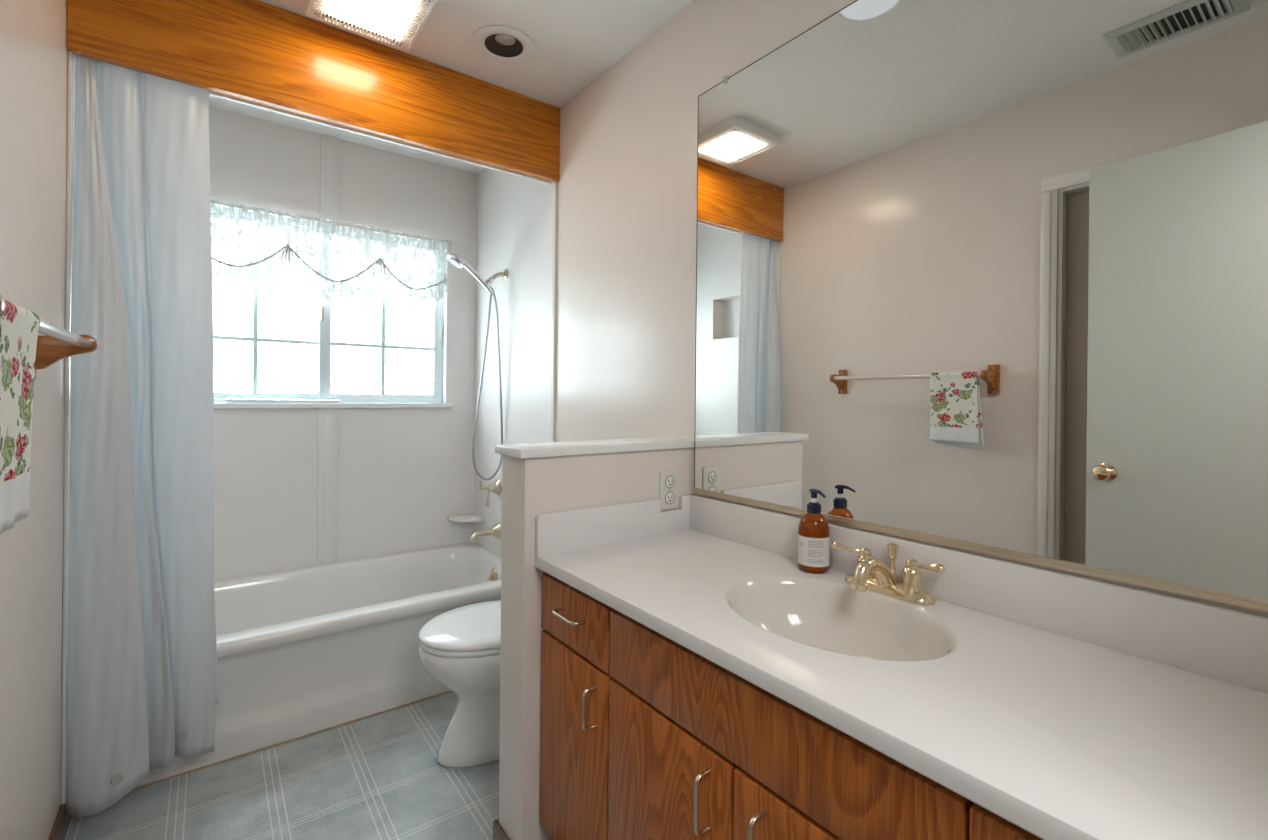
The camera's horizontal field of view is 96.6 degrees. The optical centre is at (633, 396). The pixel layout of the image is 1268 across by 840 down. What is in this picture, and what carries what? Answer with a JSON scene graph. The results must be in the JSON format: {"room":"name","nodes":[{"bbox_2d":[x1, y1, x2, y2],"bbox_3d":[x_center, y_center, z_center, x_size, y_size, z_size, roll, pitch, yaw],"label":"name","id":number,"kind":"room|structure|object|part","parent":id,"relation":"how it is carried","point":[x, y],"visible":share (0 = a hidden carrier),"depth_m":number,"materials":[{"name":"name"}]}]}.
{"room":"bathroom","nodes":[
{"label":"bathroom","id":0,"kind":"room"},
{"bbox_2d":[0,0,67,839],"bbox_3d":[-0.797,-0.020,0.436,0.120,2.440,4.855,1,0,-37],"label":"wall","id":1,"kind":"structure","parent":0,"point":[33,33],"depth_m":1.27,"materials":[{"name":"paint"}]},
{"bbox_2d":[0,295,97,378],"bbox_3d":[-1.027,-0.098,0.939,0.115,0.126,0.764,1,0,-37],"label":"towel bar","id":2,"kind":"object","parent":1,"relation":"attached to","point":[57,343],"visible":0.66,"depth_m":1.20,"materials":[{"name":"brown wood"}]},
{"bbox_3d":[-0.805,-0.092,0.655,0.101,0.080,0.020,1,0,-37],"label":"bracket arm","id":3,"kind":"part","parent":2,"relation":"part of","materials":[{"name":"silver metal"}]},
{"bbox_2d":[0,300,40,534],"bbox_3d":[-0.858,0.038,0.763,0.044,0.331,0.211,1,0,-37],"label":"hand towel","id":4,"kind":"object","parent":2,"relation":"hanging from","point":[19,326],"visible":0.96,"depth_m":0.77,"materials":[{"name":"fabric"}]},
{"bbox_3d":[-1.238,-0.097,1.231,0.101,0.080,0.020,1,0,-37],"label":"bracket arm","id":5,"kind":"part","parent":2,"relation":"part of","materials":[{"name":"brown wood"}]},
{"bbox_2d":[48,803,71,839],"bbox_3d":[-1.194,1.153,1.061,0.013,0.085,1.433,1,0,-37],"label":"baseboard","id":6,"kind":"structure","parent":1,"relation":"attached to","point":[62,822],"depth_m":1.49,"materials":[{"name":"brown wood"}]},
{"bbox_2d":[61,51,73,804],"bbox_3d":[-1.546,-0.028,1.542,0.010,2.440,0.022,1,0,-37],"label":"trim","id":7,"kind":"structure","parent":1,"relation":"attached to","point":[70,70],"depth_m":1.53,"materials":[{"name":"white paint"}]},
{"bbox_2d":[72,57,74,210],"bbox_3d":[-1.816,-0.220,1.900,0.006,2.058,0.886,1,0,-37],"label":"trim","id":8,"kind":"structure","parent":1,"relation":"attached to","point":[74,57],"depth_m":1.57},
{"bbox_2d":[74,54,550,183],"bbox_3d":[-0.964,-0.953,2.026,1.494,0.032,0.018,1,0,-37],"label":"track","id":9,"kind":"object","parent":1,"relation":"attached to","point":[211,93],"visible":0.37,"depth_m":2.02,"materials":[{"name":"white metal"}]},
{"bbox_2d":[66,55,218,817],"bbox_3d":[-1.390,0.063,1.620,0.337,2.131,0.130,1,0,-37],"label":"shower curtain","id":10,"kind":"object","parent":9,"relation":"hanging from","point":[143,691],"visible":0.97,"depth_m":1.63,"materials":[{"name":"fabric"}]},
{"bbox_2d":[65,692,498,839],"bbox_3d":[-0.159,1.256,0.926,1.808,0.100,4.855,1,0,-37],"label":"floor","id":11,"kind":"structure","parent":0,"point":[377,777],"depth_m":1.70,"materials":[{"name":"tile"}]},
{"bbox_2d":[133,542,500,789],"bbox_3d":[-1.258,1.000,2.392,1.505,0.388,0.784,1,0,-37],"label":"bathtub","id":12,"kind":"object","parent":11,"relation":"on","point":[302,652],"visible":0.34,"depth_m":2.14,"materials":[{"name":"white ceramic"}]},
{"bbox_3d":[-0.694,0.881,2.788,0.022,0.071,0.072,1,0,-37],"label":"overflow plate","id":13,"kind":"part","parent":12,"relation":"part of","materials":[{"name":"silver metal"}]},
{"bbox_2d":[419,601,500,767],"bbox_3d":[-0.428,0.835,1.999,0.640,0.733,0.470,1,0,-37],"label":"toilet","id":14,"kind":"object","parent":11,"relation":"on","point":[459,648],"visible":0.26,"depth_m":1.83,"materials":[{"name":"white ceramic"}]},
{"bbox_3d":[-0.517,0.801,1.932,0.413,0.020,0.368,1,0,-37],"label":"seat","id":15,"kind":"part","parent":14,"relation":"part of","materials":[{"name":"white plastic"}]},
{"bbox_3d":[-0.517,0.776,1.931,0.415,0.024,0.372,1,0,-37],"label":"lid","id":16,"kind":"part","parent":14,"relation":"part of","materials":[{"name":"white plastic"}]},
{"bbox_2d":[540,573,1041,839],"bbox_3d":[0.354,0.824,1.044,0.550,0.773,1.334,1,0,-37],"label":"vanity cabinet","id":17,"kind":"object","parent":11,"relation":"on","point":[643,736],"visible":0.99,"depth_m":0.99,"materials":[{"name":"brown wood"}]},
{"bbox_3d":[-0.152,0.504,1.294,0.036,0.008,0.105,1,0,-37],"label":"handle","id":18,"kind":"part","parent":17,"relation":"part of","materials":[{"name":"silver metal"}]},
{"bbox_3d":[-0.140,0.837,1.318,0.020,0.487,0.301,1,0,-37],"label":"door","id":19,"kind":"part","parent":17,"relation":"part of","materials":[{"name":"brown wood"}]},
{"bbox_3d":[-0.137,0.517,1.317,0.020,0.137,0.301,1,0,-37],"label":"drawer","id":20,"kind":"part","parent":17,"relation":"part of","materials":[{"name":"brown wood"}]},
{"bbox_3d":[-0.096,0.673,1.218,0.036,0.093,0.008,1,0,-37],"label":"handle","id":21,"kind":"part","parent":17,"relation":"part of","materials":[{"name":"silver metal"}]},
{"bbox_3d":[0.057,0.840,1.055,0.020,0.487,0.349,1,0,-37],"label":"door","id":22,"kind":"part","parent":17,"relation":"part of","materials":[{"name":"brown wood"}]},
{"bbox_3d":[0.114,0.676,0.938,0.036,0.105,0.008,1,0,-37],"label":"handle","id":23,"kind":"part","parent":17,"relation":"part of","materials":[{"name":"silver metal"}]},
{"bbox_3d":[0.184,0.676,0.844,0.036,0.105,0.008,1,0,-37],"label":"handle","id":24,"kind":"part","parent":17,"relation":"part of","materials":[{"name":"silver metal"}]},
{"bbox_3d":[0.268,0.842,0.774,0.020,0.487,0.346,1,0,-37],"label":"door","id":25,"kind":"part","parent":17,"relation":"part of","materials":[{"name":"brown wood"}]},
{"bbox_2d":[535,494,1267,839],"bbox_3d":[0.364,0.430,1.049,0.534,0.253,1.335,1,0,-37],"label":"countertop","id":26,"kind":"structure","parent":17,"relation":"on","point":[1061,706],"depth_m":0.85,"materials":[{"name":"stone"}]},
{"bbox_2d":[798,489,829,572],"bbox_3d":[0.421,0.310,1.322,0.070,0.190,0.071,1,0,-37],"label":"soap bottle","id":27,"kind":"object","parent":26,"relation":"on","point":[813,529],"visible":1,"depth_m":1.30,"materials":[{"name":"orange plastic"}]},
{"bbox_2d":[724,576,958,660],"bbox_3d":[0.369,0.481,1.069,0.337,0.151,0.440,1,0,-37],"label":"basin","id":28,"kind":"object","parent":26,"relation":"in","point":[823,617],"depth_m":1.18,"materials":[{"name":"ceramic"}]},
{"bbox_2d":[830,542,944,605],"bbox_3d":[0.526,0.358,1.187,0.177,0.096,0.187,1,0,5],"label":"sink faucet","id":29,"kind":"object","parent":26,"relation":"on","point":[871,574],"visible":1,"depth_m":1.13,"materials":[{"name":"gold metal"}]},
{"bbox_3d":[0.473,0.337,1.252,0.017,0.017,0.084,1,0,-37],"label":"lever","id":30,"kind":"part","parent":29,"relation":"part of","materials":[{"name":"gold metal"}]},
{"bbox_3d":[0.499,0.361,1.220,0.048,0.070,0.048,1,0,-37],"label":"handle post","id":31,"kind":"part","parent":29,"relation":"part of","materials":[{"name":"gold metal"}]},
{"bbox_3d":[0.490,0.363,1.149,0.136,0.079,0.044,1,0,-37],"label":"spout","id":32,"kind":"part","parent":29,"relation":"part of","materials":[{"name":"gold metal"}]},
{"bbox_3d":[0.530,0.396,1.179,0.054,0.022,0.188,1,0,-37],"label":"plate","id":33,"kind":"part","parent":29,"relation":"part of","materials":[{"name":"gold metal"}]},
{"bbox_3d":[0.546,0.349,1.191,0.026,0.079,0.026,1,0,-37],"label":"pop rod","id":34,"kind":"part","parent":29,"relation":"part of","materials":[{"name":"gold metal"}]},
{"bbox_3d":[0.561,0.362,1.138,0.048,0.070,0.048,1,0,-37],"label":"handle post","id":35,"kind":"part","parent":29,"relation":"part of","materials":[{"name":"gold metal"}]},
{"bbox_3d":[0.583,0.337,1.119,0.060,0.018,0.017,1,0,41],"label":"lever","id":36,"kind":"part","parent":29,"relation":"part of","materials":[{"name":"gold metal"}]},
{"bbox_3d":[0.474,0.524,0.503,0.020,0.137,0.321,1,0,-37],"label":"drawer","id":37,"kind":"part","parent":17,"relation":"part of","materials":[{"name":"brown wood"}]},
{"bbox_2d":[209,106,477,580],"bbox_3d":[-1.526,-0.029,2.762,1.748,2.440,0.140,1,0,-37],"label":"wall","id":38,"kind":"structure","parent":0,"point":[402,472],"depth_m":2.79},
{"bbox_2d":[320,134,340,221],"bbox_3d":[-1.457,-1.046,2.712,0.083,0.405,0.010,1,0,-37],"label":"batten","id":39,"kind":"object","parent":38,"relation":"attached to","point":[330,146],"visible":1,"depth_m":2.71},
{"bbox_2d":[212,205,452,408],"bbox_3d":[-1.509,-0.394,2.757,1.213,0.899,0.164,1,0,-37],"label":"window","id":40,"kind":"structure","parent":38,"relation":"in","point":[438,399],"depth_m":2.77,"materials":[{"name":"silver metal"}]},
{"bbox_3d":[-1.730,-0.401,2.619,0.576,0.821,0.020,1,0,-37],"label":"sash","id":41,"kind":"part","parent":40,"relation":"part of","materials":[{"name":"glass"}]},
{"bbox_2d":[226,397,339,401],"bbox_3d":[-1.617,0.015,2.621,0.450,0.022,0.052,1,0,-37],"label":"window sill","id":42,"kind":"structure","parent":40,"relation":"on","point":[228,399],"depth_m":2.58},
{"bbox_2d":[210,199,450,309],"bbox_3d":[-1.461,-0.647,2.682,1.190,0.390,0.042,1,0,-37],"label":"lace valance","id":43,"kind":"object","parent":40,"relation":"hanging from","point":[267,266],"visible":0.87,"depth_m":2.69,"materials":[{"name":"white fabric"}]},
{"bbox_3d":[-1.465,-0.828,2.688,1.188,0.008,0.025,1,0,-37],"label":"rod","id":44,"kind":"part","parent":43,"relation":"part of","materials":[{"name":"white plastic"}]},
{"bbox_3d":[-1.453,-0.620,2.678,1.139,0.146,0.009,1,0,-37],"label":"swag cord","id":45,"kind":"part","parent":43,"relation":"part of","materials":[{"name":"grey fabric"}]},
{"bbox_3d":[-1.510,0.042,2.753,1.213,0.026,0.154,1,0,-37],"label":"sill","id":46,"kind":"part","parent":40,"relation":"part of","materials":[{"name":"white paint"}]},
{"bbox_3d":[-1.300,-0.397,2.915,0.571,0.821,0.020,1,0,-37],"label":"sash","id":47,"kind":"part","parent":40,"relation":"part of","materials":[{"name":"silver metal"}]},
{"bbox_2d":[448,513,483,521],"bbox_3d":[-0.907,0.658,3.051,0.148,0.018,0.148,1,0,-37],"label":"corner shelf","id":48,"kind":"object","parent":38,"relation":"attached to","point":[472,517],"visible":1,"depth_m":3.03,"materials":[{"name":"white plastic"}]},
{"bbox_2d":[209,0,692,173],"bbox_3d":[-0.134,-1.284,0.924,1.808,0.100,4.855,1,0,-37],"label":"ceiling","id":49,"kind":"structure","parent":0,"point":[576,42],"depth_m":1.97,"materials":[{"name":"white paint"}]},
{"bbox_2d":[67,0,559,181],"bbox_3d":[-0.928,-1.086,1.979,1.505,0.310,0.030,1,0,-37],"label":"header board","id":50,"kind":"object","parent":49,"relation":"attached to","point":[257,51],"visible":1,"depth_m":1.87,"materials":[{"name":"brown wood"}]},
{"bbox_2d":[305,0,438,51],"bbox_3d":[-0.810,-1.216,1.739,0.317,0.050,0.340,1,0,-37],"label":"fan light","id":51,"kind":"object","parent":49,"relation":"attached to","point":[395,23],"visible":1,"depth_m":1.77,"materials":[{"name":"white plastic"}]},
{"bbox_2d":[326,0,416,37],"bbox_3d":[-0.810,-1.200,1.740,0.217,0.018,0.240,1,0,-37],"label":"diffuser","id":52,"kind":"object","parent":51,"relation":"attached to","point":[390,18],"depth_m":1.76,"materials":[{"name":"white plastic"}]},
{"bbox_2d":[472,25,534,63],"bbox_3d":[-0.458,-1.234,1.988,0.216,0.006,0.216,1,0,-37],"label":"recessed light","id":53,"kind":"object","parent":49,"relation":"in","point":[500,47],"visible":1,"depth_m":1.98,"materials":[{"name":"white plastic"}]},
{"bbox_3d":[-0.445,-1.235,1.954,0.068,0.003,0.068,1,0,-37],"label":"bulb","id":54,"kind":"part","parent":53,"relation":"part of","materials":[{"name":"white glass"}]},
{"bbox_2d":[499,448,691,839],"bbox_3d":[-0.092,0.680,1.631,0.564,1.052,0.138,1,0,-37],"label":"wall partition","id":55,"kind":"structure","parent":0,"point":[531,487],"depth_m":1.46,"materials":[{"name":"paint"}]},
{"bbox_2d":[493,819,509,839],"bbox_3d":[-0.102,1.175,1.628,0.576,0.062,0.162,1,0,-37],"label":"baseboard","id":56,"kind":"structure","parent":55,"relation":"attached to","point":[499,833],"depth_m":1.49,"materials":[{"name":"brown wood"}]},
{"bbox_2d":[495,437,694,458],"bbox_3d":[-0.094,0.143,1.625,0.582,0.023,0.164,1,0,-37],"label":"cap","id":57,"kind":"object","parent":55,"relation":"on","point":[563,448],"visible":1,"depth_m":1.54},
{"bbox_2d":[659,470,678,509],"bbox_3d":[0.106,0.278,1.685,0.074,0.116,0.009,1,0,-37],"label":"power outlet","id":58,"kind":"object","parent":55,"relation":"attached to","point":[669,479],"visible":1,"depth_m":1.68,"materials":[{"name":"white plastic"}]},
{"bbox_2d":[665,492,674,503],"bbox_3d":[0.107,0.302,1.683,0.037,0.037,0.003,1,0,-37],"label":"receptacle","id":59,"kind":"object","parent":58,"relation":"attached to","point":[669,496],"depth_m":1.68,"materials":[{"name":"grey plastic"}]},
{"bbox_2d":[665,476,674,487],"bbox_3d":[0.108,0.254,1.683,0.037,0.037,0.003,1,0,-37],"label":"receptacle","id":60,"kind":"object","parent":58,"relation":"attached to","point":[669,480],"depth_m":1.68,"materials":[{"name":"grey plastic"}]},
{"bbox_2d":[555,0,1267,616],"bbox_3d":[0.505,-0.008,1.414,0.120,2.440,4.855,1,0,-37],"label":"wall","id":61,"kind":"structure","parent":0,"point":[627,183],"depth_m":1.95,"materials":[{"name":"paint"}]},
{"bbox_2d":[447,253,507,479],"bbox_3d":[-0.767,-0.133,2.754,0.295,1.093,0.090,1,0,-37],"label":"shower","id":62,"kind":"object","parent":61,"relation":"attached to","point":[455,259],"visible":0.96,"depth_m":2.78,"materials":[{"name":"silver metal"}]},
{"bbox_3d":[-0.768,-0.585,2.749,0.184,0.166,0.036,1,0,-37],"label":"handle","id":63,"kind":"part","parent":62,"relation":"part of","materials":[{"name":"silver metal"}]},
{"bbox_3d":[-0.685,-0.591,2.811,0.094,0.064,0.021,1,0,-37],"label":"shower arm","id":64,"kind":"part","parent":62,"relation":"part of","materials":[{"name":"silver metal"}]},
{"bbox_2d":[469,523,501,541],"bbox_3d":[-0.754,0.687,2.841,0.157,0.082,0.082,1,0,-37],"label":"tub spout","id":65,"kind":"object","parent":61,"relation":"attached to","point":[496,531],"visible":1,"depth_m":2.85,"materials":[{"name":"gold metal"}]},
{"bbox_3d":[-0.765,0.697,2.833,0.128,0.056,0.036,1,0,-37],"label":"spout","id":66,"kind":"part","parent":65,"relation":"part of","materials":[{"name":"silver metal"}]},
{"bbox_2d":[479,480,501,506],"bbox_3d":[-0.733,0.491,2.861,0.102,0.136,0.080,1,0,-37],"label":"shower valve","id":67,"kind":"object","parent":61,"relation":"attached to","point":[496,487],"visible":1,"depth_m":2.86,"materials":[{"name":"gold metal"}]},
{"bbox_3d":[-0.734,0.509,2.861,0.032,0.099,0.022,1,0,-37],"label":"lever","id":68,"kind":"part","parent":67,"relation":"part of","materials":[{"name":"silver metal"}]},
{"bbox_2d":[474,168,552,555],"bbox_3d":[-0.615,-0.209,2.802,0.006,2.058,0.887,1,0,-37],"label":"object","id":69,"kind":"structure","parent":61,"relation":"attached to","point":[515,213],"depth_m":2.79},
{"bbox_2d":[551,181,556,441],"bbox_3d":[-0.349,-0.017,2.441,0.012,2.440,0.022,1,0,-37],"label":"trim","id":70,"kind":"structure","parent":61,"relation":"attached to","point":[554,259],"depth_m":2.43,"materials":[{"name":"white paint"}]},
{"bbox_2d":[690,494,1267,692],"bbox_3d":[0.570,0.357,1.204,0.020,0.103,1.335,1,0,-37],"label":"backsplash","id":71,"kind":"structure","parent":61,"relation":"attached to","point":[1217,642],"depth_m":0.97,"materials":[{"name":"stone"}]},
{"bbox_2d":[693,0,1267,612],"bbox_3d":[0.587,-0.313,1.196,0.015,1.222,1.325,1,0,-37],"label":"wall mirror","id":72,"kind":"object","parent":61,"relation":"attached to","point":[990,277],"visible":1,"depth_m":1.05,"materials":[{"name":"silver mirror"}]}
]}

